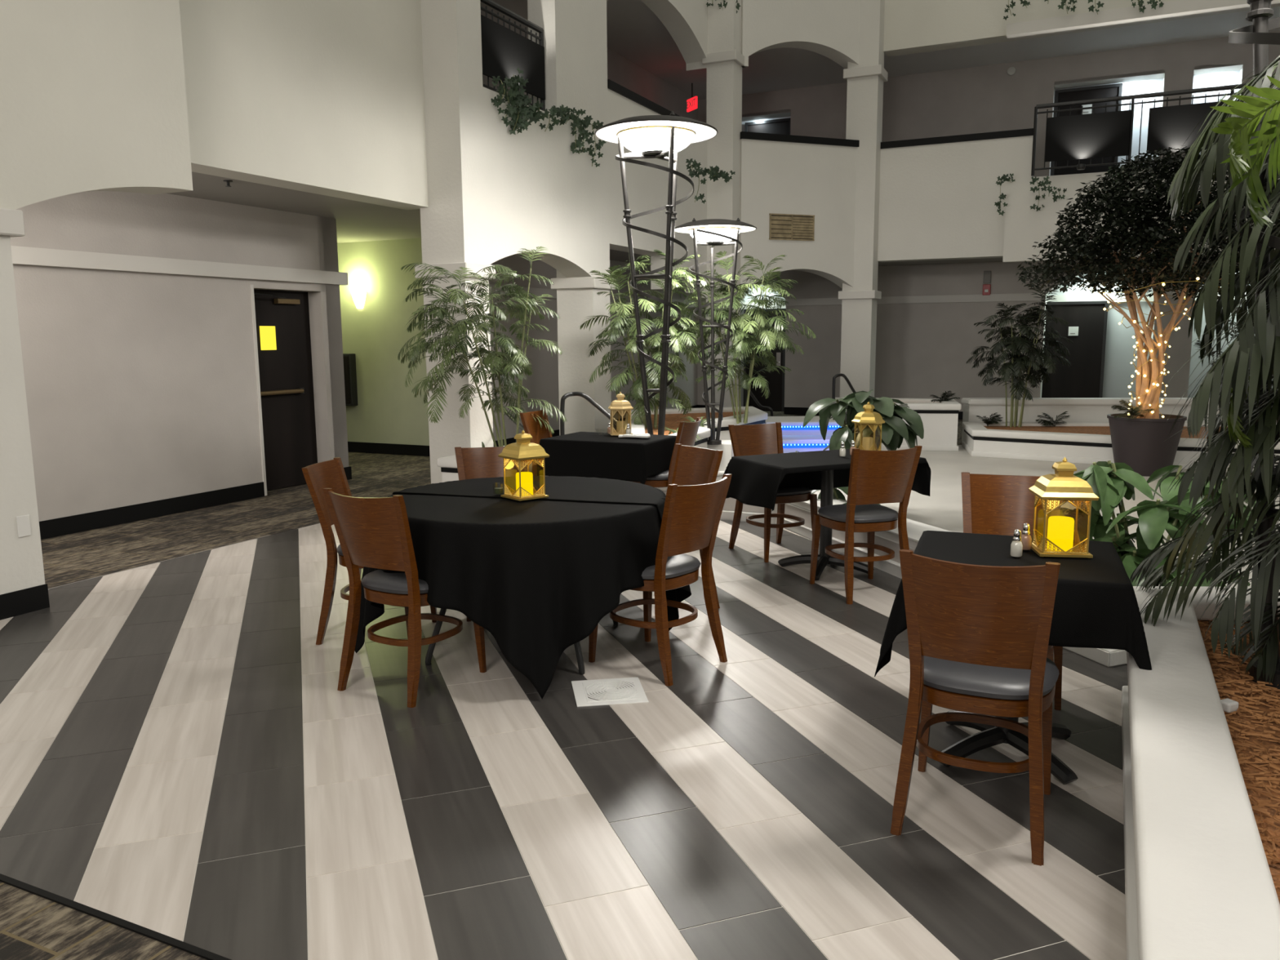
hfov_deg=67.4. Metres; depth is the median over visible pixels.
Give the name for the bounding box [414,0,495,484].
column
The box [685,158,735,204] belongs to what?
ivy garland
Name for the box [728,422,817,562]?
dining chair
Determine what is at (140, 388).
wall
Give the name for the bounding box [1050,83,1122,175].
door
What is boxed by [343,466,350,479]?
baseboard
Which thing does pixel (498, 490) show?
glass tumbler
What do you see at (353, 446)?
baseboard
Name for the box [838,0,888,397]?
column
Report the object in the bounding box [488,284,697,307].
trim
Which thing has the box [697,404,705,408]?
baseboard
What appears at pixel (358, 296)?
wall sconce
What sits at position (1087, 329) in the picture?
door
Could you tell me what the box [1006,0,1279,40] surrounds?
trim
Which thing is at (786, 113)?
trim
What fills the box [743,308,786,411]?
door
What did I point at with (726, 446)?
pedestal block
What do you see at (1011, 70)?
smoke detector
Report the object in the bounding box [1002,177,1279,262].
wall
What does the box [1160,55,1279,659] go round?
fan palm
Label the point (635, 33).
ceiling
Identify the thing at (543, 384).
wall
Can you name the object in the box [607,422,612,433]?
shaker
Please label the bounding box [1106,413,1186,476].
plant pot
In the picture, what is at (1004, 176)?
ivy garland
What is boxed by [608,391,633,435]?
lantern
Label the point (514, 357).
palm
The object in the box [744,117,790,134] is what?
window
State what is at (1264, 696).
bark mulch
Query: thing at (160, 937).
trim
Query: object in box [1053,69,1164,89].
trim
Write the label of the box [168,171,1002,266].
ceiling
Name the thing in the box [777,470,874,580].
pedestal table
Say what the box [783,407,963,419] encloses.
baseboard
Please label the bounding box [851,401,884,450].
lantern
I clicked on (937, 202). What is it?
wall
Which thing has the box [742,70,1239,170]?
wall
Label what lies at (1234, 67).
trim
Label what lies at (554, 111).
ivy garland
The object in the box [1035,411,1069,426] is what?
fern
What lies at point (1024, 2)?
ivy garland
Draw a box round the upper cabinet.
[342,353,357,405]
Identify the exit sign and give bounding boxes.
[686,83,697,111]
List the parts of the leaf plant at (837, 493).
stem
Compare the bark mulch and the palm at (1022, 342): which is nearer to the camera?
the bark mulch
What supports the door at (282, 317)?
in the wall at (140, 388)
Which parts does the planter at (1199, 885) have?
trim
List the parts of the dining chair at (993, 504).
leg, backrest, leg, leg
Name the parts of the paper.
plate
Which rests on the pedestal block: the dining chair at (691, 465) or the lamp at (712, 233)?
the lamp at (712, 233)
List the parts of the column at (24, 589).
board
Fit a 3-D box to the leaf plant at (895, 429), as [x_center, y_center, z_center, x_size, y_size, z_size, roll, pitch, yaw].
[1.928,-0.224,8.139,0.933,1.091,0.863,5,10,32]
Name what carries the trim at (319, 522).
on the floor at (33, 926)
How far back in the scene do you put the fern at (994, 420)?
12.97 m
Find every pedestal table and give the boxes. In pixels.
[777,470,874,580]
[940,711,1077,784]
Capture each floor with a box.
[0,410,1279,959]
[0,520,1128,959]
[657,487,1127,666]
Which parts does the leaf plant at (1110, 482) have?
stem, stem, stem, stem, stem, stem, stem, stem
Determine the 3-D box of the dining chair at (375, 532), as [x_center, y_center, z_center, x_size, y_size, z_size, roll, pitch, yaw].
[-1.046,0.468,4.263,0.451,0.905,0.575,4,10,29]
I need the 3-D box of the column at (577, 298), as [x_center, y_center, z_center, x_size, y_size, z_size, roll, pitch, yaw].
[-0.705,-4.926,11.273,0.604,9.500,0.550,4,9,25]
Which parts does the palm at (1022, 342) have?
stem, stem, stem, stem, stem, stem, stem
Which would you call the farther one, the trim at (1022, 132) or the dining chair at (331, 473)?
the trim at (1022, 132)
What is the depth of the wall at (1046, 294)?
17.20 m
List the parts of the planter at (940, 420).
trim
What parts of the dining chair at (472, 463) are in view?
leg, backrest, leg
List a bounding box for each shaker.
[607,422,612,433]
[626,423,631,434]
[839,441,845,456]
[849,440,855,455]
[1010,528,1022,556]
[1020,523,1031,550]
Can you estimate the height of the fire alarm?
0.425 m
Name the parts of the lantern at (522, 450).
corner post, corner post, corner post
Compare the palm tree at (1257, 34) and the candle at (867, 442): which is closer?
the palm tree at (1257, 34)
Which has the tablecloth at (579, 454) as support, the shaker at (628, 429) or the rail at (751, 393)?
the shaker at (628, 429)
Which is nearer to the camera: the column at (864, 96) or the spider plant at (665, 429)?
the spider plant at (665, 429)
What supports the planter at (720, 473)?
on the floor at (33, 926)
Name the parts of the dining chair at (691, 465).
leg, backrest, leg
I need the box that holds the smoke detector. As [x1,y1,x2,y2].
[1007,66,1015,75]
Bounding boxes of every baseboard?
[39,481,264,539]
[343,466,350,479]
[347,441,430,456]
[493,404,697,446]
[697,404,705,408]
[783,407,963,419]
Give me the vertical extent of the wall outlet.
0.120 m
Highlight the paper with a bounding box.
[571,676,648,706]
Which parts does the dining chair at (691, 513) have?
leg, leg, seat frame, leg, seat, backrest, leg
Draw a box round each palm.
[397,246,567,446]
[579,248,719,427]
[670,250,816,423]
[966,283,1073,426]
[1129,453,1279,684]
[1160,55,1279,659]
[1193,320,1273,415]
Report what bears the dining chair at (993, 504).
on the floor at (182, 757)
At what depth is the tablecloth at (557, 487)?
4.95 m
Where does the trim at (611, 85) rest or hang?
on the wall at (539, 191)
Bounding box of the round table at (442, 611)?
[425,608,618,675]
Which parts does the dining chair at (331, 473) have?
leg, backrest, seat, leg, seat frame, leg, leg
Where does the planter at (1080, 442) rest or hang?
on the floor at (33, 926)
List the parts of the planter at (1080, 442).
trim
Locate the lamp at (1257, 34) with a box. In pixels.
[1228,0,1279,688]
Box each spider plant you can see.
[654,425,703,441]
[675,416,722,433]
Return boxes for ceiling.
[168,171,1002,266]
[526,0,1279,99]
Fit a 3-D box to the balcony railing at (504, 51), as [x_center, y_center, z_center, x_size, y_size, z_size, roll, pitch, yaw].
[-1.340,-4.311,9.785,0.080,0.930,1.398,4,9,25]
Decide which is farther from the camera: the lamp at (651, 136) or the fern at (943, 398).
the fern at (943, 398)
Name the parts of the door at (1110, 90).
frame, number plate, frame, frame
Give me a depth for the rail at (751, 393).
14.19 m
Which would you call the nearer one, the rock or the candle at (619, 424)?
the rock
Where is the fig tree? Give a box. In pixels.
[1015,142,1279,418]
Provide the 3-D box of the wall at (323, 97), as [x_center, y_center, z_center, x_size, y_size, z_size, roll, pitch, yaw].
[-2.807,-5.732,7.389,0.300,6.730,3.080,4,9,25]
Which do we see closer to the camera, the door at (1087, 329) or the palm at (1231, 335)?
the palm at (1231, 335)
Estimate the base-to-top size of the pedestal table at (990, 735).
0.752 m
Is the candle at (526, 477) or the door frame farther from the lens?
the door frame
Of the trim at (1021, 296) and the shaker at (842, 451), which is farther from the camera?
the trim at (1021, 296)
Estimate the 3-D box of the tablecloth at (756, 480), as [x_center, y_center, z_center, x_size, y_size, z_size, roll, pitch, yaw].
[1.197,0.033,6.308,1.283,0.381,0.780,-4,9,-24]
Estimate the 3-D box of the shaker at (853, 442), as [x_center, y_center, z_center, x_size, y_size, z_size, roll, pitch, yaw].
[1.395,-0.210,6.282,0.045,0.099,0.045,0,8,0]
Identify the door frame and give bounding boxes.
[1238,66,1242,90]
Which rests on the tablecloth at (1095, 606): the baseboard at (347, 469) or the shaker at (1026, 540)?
the shaker at (1026, 540)
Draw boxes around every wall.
[0,0,192,209]
[9,191,348,521]
[178,0,428,209]
[307,217,348,467]
[337,238,429,445]
[480,0,697,440]
[483,0,707,293]
[697,30,1279,411]
[739,0,860,288]
[739,272,1273,406]
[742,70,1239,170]
[877,135,1228,262]
[883,0,1279,57]
[960,397,1245,442]
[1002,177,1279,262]
[1040,293,1047,397]
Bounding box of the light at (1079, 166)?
[1076,164,1085,169]
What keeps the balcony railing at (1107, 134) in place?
on the wall at (937, 202)
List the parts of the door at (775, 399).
frame, frame, handle, frame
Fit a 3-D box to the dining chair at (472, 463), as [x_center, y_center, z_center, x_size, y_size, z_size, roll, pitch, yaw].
[-0.813,0.279,5.518,0.451,0.905,0.575,-3,9,-14]
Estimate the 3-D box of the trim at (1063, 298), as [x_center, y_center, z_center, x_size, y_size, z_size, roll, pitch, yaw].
[8.120,-3.209,16.959,1.708,0.140,0.070,4,9,25]
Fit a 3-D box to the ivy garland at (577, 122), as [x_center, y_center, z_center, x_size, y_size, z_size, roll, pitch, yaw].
[-0.640,-3.829,10.728,0.248,0.570,0.689,4,9,25]
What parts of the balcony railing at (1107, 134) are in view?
post, panel, post, rail, rail, rail, panel, post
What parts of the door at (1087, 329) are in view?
number plate, frame, frame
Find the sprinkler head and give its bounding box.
[223,179,232,186]
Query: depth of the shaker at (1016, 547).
3.38 m
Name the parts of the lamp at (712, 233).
leg, bowl arm, leg, lamp shade, bowl dish, bowl arm, leg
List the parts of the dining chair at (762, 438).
leg, backrest, leg, leg, seat frame, seat, leg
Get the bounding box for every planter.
[436,445,542,482]
[625,406,767,488]
[715,471,724,481]
[835,397,961,451]
[961,422,1279,471]
[1121,586,1279,959]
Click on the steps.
(795, 437)
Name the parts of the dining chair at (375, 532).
leg, backrest, seat, seat frame, leg, leg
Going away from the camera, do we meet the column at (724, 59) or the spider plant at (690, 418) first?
the spider plant at (690, 418)
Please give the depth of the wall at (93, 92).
5.66 m
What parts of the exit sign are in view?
stem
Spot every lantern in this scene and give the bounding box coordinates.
[497,430,549,501]
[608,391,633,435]
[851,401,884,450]
[1028,457,1098,558]
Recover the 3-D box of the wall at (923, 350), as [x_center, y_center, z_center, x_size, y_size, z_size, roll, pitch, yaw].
[8.504,-4.004,16.033,16.700,6.140,0.220,4,9,25]
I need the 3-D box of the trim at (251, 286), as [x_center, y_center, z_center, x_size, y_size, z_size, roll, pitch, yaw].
[-3.859,-0.872,9.458,0.295,2.060,0.030,4,9,25]
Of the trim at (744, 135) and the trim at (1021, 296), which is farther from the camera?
the trim at (1021, 296)
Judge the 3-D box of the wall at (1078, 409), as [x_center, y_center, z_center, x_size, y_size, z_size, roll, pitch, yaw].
[7.594,-0.814,13.334,6.054,0.640,0.348,0,9,5]
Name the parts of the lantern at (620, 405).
corner post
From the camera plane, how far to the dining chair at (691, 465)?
5.61 m
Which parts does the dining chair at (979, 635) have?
leg, leg, backrest, seat frame, seat, leg, leg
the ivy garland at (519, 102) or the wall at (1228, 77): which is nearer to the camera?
the ivy garland at (519, 102)
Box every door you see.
[253,288,317,490]
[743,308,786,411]
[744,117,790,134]
[1041,300,1108,397]
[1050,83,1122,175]
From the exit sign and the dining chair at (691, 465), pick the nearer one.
the dining chair at (691, 465)
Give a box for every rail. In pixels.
[493,400,525,433]
[560,391,617,435]
[745,386,773,416]
[832,373,856,399]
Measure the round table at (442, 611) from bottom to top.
0.752 m
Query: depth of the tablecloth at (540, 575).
4.11 m
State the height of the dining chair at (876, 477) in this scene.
0.905 m
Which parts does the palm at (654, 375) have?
stem, stem, stem, stem, stem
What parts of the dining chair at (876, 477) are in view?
leg, leg, seat, seat frame, leg, backrest, leg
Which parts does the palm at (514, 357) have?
stem, stem, stem, stem, stem, stem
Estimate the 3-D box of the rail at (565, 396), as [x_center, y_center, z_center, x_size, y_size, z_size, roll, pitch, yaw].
[-0.445,-0.313,9.035,0.609,1.031,0.109,1,9,10]
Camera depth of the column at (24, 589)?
5.37 m
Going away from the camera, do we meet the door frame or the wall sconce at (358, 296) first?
the wall sconce at (358, 296)
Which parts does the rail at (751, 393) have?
post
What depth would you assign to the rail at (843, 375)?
13.66 m
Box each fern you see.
[929,391,960,402]
[977,412,1003,426]
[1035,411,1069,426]
[1111,400,1155,419]
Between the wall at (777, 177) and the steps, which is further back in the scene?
the wall at (777, 177)
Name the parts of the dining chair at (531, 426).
leg, backrest, leg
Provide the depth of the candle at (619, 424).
7.68 m
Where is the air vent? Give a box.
[768,213,814,240]
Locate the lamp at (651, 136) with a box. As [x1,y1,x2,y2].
[594,111,717,435]
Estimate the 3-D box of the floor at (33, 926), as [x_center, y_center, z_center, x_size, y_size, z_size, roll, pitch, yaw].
[2.998,-0.213,12.104,38.000,0.120,36.000,0,8,0]
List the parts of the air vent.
frame, frame, frame, frame, frame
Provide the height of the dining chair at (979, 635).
0.905 m
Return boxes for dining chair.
[302,457,436,644]
[323,488,486,707]
[454,446,527,622]
[520,408,551,475]
[588,473,732,686]
[628,417,701,487]
[642,443,723,619]
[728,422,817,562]
[809,445,922,604]
[890,549,1060,866]
[961,471,1062,710]
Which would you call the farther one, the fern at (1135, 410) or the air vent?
the air vent
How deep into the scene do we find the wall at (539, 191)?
10.75 m
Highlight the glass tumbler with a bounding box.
[494,487,503,493]
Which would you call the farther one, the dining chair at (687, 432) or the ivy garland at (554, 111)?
the ivy garland at (554, 111)
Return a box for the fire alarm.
[982,271,991,295]
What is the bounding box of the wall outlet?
[16,514,31,537]
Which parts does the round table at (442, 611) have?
leg, leg, leg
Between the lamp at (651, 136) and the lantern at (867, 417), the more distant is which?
the lamp at (651, 136)
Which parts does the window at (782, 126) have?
frame, frame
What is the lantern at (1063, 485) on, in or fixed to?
on the tablecloth at (1095, 606)
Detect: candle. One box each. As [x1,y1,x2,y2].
[515,471,533,496]
[616,421,625,433]
[862,436,873,450]
[1046,515,1074,551]
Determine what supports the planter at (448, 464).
on the floor at (33, 926)
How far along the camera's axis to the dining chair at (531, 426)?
8.39 m
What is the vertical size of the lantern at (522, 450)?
0.332 m
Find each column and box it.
[0,208,49,620]
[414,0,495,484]
[550,0,615,435]
[701,0,746,407]
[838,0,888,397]
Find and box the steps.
[764,416,887,453]
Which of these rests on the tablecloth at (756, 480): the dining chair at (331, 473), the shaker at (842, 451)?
the shaker at (842, 451)
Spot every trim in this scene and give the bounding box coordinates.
[0,873,231,959]
[11,245,348,284]
[48,522,319,589]
[249,284,266,495]
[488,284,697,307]
[607,79,680,116]
[740,131,859,146]
[740,302,786,309]
[742,109,791,121]
[785,293,1045,306]
[880,128,1033,148]
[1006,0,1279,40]
[1047,293,1154,302]
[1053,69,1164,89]
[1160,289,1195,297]
[1193,61,1243,75]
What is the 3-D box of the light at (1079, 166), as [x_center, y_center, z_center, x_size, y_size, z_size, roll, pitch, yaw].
[6.366,-4.520,13.855,0.120,0.074,0.117,0,8,0]
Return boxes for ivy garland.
[490,67,541,134]
[534,100,570,131]
[560,106,605,167]
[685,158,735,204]
[706,0,740,13]
[994,173,1066,216]
[1003,0,1164,20]
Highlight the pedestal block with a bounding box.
[706,440,733,471]
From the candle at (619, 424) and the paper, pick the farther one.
the candle at (619, 424)
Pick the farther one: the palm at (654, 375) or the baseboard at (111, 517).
the palm at (654, 375)
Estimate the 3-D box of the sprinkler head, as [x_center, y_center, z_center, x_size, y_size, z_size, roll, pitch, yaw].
[-3.307,-2.380,7.709,0.070,0.048,0.070,0,8,0]
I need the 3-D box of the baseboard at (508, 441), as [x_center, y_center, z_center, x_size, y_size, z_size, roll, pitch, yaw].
[-0.566,-0.918,16.112,0.012,0.140,8.250,4,9,25]
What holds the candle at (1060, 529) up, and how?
on the lantern at (1063, 485)
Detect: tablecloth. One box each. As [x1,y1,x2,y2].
[355,493,691,698]
[391,475,666,519]
[537,431,676,484]
[721,448,930,511]
[874,530,1151,676]
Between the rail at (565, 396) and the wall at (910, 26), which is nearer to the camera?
the rail at (565, 396)
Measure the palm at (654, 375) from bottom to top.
1.904 m
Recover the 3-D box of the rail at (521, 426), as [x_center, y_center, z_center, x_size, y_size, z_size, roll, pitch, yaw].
[-1.231,-0.324,9.553,0.087,0.911,1.619,-5,9,-26]
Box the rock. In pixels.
[1220,698,1238,712]
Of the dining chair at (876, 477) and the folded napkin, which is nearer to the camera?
the dining chair at (876, 477)
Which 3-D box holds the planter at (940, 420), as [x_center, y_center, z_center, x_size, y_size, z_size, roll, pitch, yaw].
[3.583,-0.802,13.480,1.684,0.630,1.331,1,9,10]
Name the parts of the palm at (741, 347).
stem, stem, stem, stem, stem, stem, stem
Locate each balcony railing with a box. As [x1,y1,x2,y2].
[480,0,545,111]
[1031,83,1273,176]
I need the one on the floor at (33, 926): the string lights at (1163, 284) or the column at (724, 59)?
the column at (724, 59)
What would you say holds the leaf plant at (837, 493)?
on the floor at (33, 926)
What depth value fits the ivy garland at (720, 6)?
13.93 m
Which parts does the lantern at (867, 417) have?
corner post, corner post, corner post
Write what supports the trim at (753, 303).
attached to the wall at (1118, 370)
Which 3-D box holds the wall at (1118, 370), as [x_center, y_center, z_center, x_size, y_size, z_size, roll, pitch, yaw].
[8.800,-2.517,16.862,16.700,2.950,0.150,4,9,25]
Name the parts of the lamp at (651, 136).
leg, bowl arm, bowl dish, lamp shade, bowl arm, leg, bowl arm, leg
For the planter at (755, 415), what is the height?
0.600 m
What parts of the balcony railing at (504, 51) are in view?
rail, rail, rail, post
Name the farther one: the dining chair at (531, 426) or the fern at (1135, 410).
the fern at (1135, 410)
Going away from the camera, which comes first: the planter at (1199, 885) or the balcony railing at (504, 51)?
the planter at (1199, 885)
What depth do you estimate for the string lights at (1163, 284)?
10.38 m
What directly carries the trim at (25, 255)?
attached to the wall at (140, 388)
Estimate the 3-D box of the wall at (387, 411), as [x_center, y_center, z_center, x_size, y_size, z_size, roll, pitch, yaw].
[-4.136,-1.818,13.236,4.080,2.820,0.300,4,9,25]
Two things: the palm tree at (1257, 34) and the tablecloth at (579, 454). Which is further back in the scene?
the tablecloth at (579, 454)
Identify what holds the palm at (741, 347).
in the planter at (755, 415)
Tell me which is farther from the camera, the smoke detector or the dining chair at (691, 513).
the smoke detector
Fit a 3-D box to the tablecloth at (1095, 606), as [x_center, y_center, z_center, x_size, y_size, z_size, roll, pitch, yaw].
[1.352,0.469,3.499,0.914,0.418,0.857,3,9,21]
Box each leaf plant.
[803,389,924,488]
[811,486,880,505]
[1059,460,1256,586]
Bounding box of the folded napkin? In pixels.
[618,433,650,438]
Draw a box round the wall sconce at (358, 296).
[350,290,366,308]
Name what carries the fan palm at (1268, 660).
in the planter at (1199, 885)
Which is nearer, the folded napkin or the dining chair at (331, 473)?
the dining chair at (331, 473)
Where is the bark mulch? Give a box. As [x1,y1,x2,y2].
[1197,620,1279,903]
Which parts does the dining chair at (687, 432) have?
seat frame, seat, leg, backrest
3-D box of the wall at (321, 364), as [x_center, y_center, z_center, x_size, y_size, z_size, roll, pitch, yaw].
[-4.904,-1.487,11.057,3.580,2.820,0.280,4,9,25]
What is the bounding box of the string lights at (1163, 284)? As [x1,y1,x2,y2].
[1088,277,1229,417]
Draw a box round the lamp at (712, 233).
[674,217,756,444]

